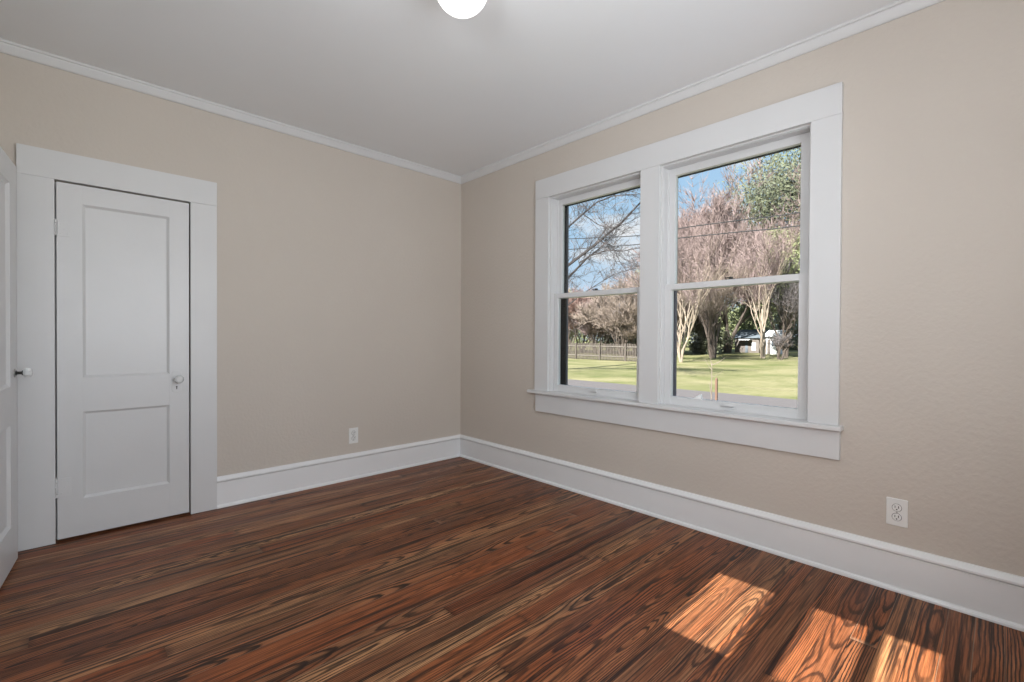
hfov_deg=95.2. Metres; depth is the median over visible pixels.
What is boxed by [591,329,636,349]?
evergreen tree
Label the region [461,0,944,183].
crown molding
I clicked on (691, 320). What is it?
tree
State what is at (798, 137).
window
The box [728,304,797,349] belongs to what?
tree
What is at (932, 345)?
wall
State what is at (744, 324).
evergreen tree
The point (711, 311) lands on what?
tree
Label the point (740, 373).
lawn
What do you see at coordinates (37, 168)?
door frame
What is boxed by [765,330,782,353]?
shed
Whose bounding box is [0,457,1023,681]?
floor
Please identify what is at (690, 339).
tree
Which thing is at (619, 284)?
bare tree
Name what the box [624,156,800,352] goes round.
tree
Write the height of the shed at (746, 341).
2.800 m
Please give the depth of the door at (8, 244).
2.26 m
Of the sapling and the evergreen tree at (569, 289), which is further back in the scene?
the evergreen tree at (569, 289)
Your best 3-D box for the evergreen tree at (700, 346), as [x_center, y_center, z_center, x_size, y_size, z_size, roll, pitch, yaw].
[20.801,-1.078,50.579,5.524,6.385,5.545,1,1,42]
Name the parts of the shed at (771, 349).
shed door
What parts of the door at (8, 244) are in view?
panel, panel, knob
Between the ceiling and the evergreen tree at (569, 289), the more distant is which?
the evergreen tree at (569, 289)
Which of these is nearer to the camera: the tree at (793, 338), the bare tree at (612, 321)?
the bare tree at (612, 321)
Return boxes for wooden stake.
[715,377,717,399]
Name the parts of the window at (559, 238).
casing, sash, sash, screen frame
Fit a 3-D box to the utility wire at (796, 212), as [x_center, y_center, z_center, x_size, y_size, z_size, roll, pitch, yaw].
[2.593,-4.488,14.332,0.024,3.365,50.002,0,1,-44]
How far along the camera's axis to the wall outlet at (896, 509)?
2.15 m
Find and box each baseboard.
[217,434,459,508]
[460,434,1023,631]
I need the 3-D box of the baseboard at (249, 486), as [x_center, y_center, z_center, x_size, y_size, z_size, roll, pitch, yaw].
[-1.235,1.014,3.837,2.048,0.208,0.029,0,1,-44]
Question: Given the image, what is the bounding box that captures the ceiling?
[0,0,899,175]
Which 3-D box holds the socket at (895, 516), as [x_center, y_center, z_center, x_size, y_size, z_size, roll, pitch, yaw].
[1.772,0.811,2.155,0.001,0.036,0.036,0,1,-44]
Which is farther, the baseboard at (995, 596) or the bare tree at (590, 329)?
the bare tree at (590, 329)
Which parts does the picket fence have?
post, post, rail, rail, post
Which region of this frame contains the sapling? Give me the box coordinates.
[706,358,723,399]
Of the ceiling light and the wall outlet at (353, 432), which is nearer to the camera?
the ceiling light
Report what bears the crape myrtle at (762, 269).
on the lawn
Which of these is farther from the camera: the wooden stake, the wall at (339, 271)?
the wooden stake
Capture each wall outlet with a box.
[349,427,357,443]
[886,497,907,527]
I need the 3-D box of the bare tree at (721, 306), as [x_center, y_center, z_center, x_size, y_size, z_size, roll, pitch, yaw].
[16.457,-3.752,49.409,13.321,10.493,11.258,0,1,12]
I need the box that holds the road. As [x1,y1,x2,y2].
[568,379,797,407]
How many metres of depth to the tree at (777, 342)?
38.45 m
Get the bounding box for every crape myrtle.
[621,181,760,361]
[722,209,799,357]
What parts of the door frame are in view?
casing, head casing, casing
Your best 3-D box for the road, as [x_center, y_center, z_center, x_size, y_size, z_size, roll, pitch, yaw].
[-10.291,1.426,29.766,4.000,0.012,190.000,0,1,-44]
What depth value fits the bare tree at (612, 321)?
43.24 m
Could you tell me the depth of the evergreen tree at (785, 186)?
54.17 m
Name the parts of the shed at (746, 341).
shed door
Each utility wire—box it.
[569,225,799,249]
[570,212,799,238]
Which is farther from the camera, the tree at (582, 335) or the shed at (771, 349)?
the tree at (582, 335)
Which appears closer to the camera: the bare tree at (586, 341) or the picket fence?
the picket fence
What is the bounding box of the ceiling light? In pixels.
[438,0,485,18]
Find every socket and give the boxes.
[892,504,901,511]
[892,513,901,520]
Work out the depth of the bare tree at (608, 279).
52.63 m
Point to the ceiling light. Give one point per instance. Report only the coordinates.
(462, 9)
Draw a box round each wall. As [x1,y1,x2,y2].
[0,52,460,511]
[460,0,1023,576]
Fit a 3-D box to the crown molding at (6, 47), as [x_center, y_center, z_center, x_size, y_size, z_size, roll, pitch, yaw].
[-1.584,-1.542,3.461,3.060,0.057,0.040,0,1,-44]
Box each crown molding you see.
[0,38,460,183]
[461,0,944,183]
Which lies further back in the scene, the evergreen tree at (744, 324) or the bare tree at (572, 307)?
the evergreen tree at (744, 324)
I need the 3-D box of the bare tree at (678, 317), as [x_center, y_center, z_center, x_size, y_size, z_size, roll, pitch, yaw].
[14.813,-3.591,47.140,7.993,10.180,8.956,0,1,3]
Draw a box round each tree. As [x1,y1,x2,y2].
[568,187,684,332]
[568,285,592,353]
[568,298,622,353]
[569,285,609,351]
[569,289,580,346]
[571,280,637,355]
[572,332,599,344]
[583,279,636,350]
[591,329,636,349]
[600,273,685,354]
[609,262,731,338]
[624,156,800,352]
[629,268,694,328]
[635,157,777,339]
[677,306,733,354]
[677,320,692,346]
[679,259,755,357]
[681,308,733,346]
[691,302,740,347]
[713,147,800,333]
[727,290,768,342]
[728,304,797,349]
[736,248,799,357]
[754,213,799,355]
[765,332,794,359]
[766,311,798,350]
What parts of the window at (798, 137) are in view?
casing, mullion casing, casing, head casing, sash, sash, screen frame, casing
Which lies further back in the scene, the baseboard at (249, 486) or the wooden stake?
the wooden stake
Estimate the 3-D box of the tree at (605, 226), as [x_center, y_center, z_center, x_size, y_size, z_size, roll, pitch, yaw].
[3.584,-4.029,20.607,4.160,11.353,8.758,0,1,-38]
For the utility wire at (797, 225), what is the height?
2.862 m
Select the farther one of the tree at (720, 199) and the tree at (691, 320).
the tree at (691, 320)
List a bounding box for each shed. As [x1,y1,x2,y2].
[734,329,768,352]
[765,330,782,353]
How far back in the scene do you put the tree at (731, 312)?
82.40 m
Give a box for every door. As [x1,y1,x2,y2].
[0,146,32,587]
[54,181,188,539]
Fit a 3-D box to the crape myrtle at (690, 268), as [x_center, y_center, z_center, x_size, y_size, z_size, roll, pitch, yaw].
[12.013,-4.731,33.946,8.801,12.634,9.939,0,1,12]
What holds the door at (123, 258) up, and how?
in the wall at (339, 271)
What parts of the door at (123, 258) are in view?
panel, panel, knob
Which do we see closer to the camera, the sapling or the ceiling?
the ceiling
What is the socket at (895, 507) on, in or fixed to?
attached to the wall outlet at (896, 509)
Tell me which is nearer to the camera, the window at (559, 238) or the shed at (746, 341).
the window at (559, 238)
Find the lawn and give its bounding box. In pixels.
[568,341,797,399]
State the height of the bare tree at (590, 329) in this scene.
6.189 m
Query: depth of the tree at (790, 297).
41.24 m
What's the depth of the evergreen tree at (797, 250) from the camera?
44.99 m
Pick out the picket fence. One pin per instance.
(609, 355)
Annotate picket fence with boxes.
[568,342,636,360]
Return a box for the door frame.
[16,143,216,551]
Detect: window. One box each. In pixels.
[527,82,843,459]
[550,172,639,400]

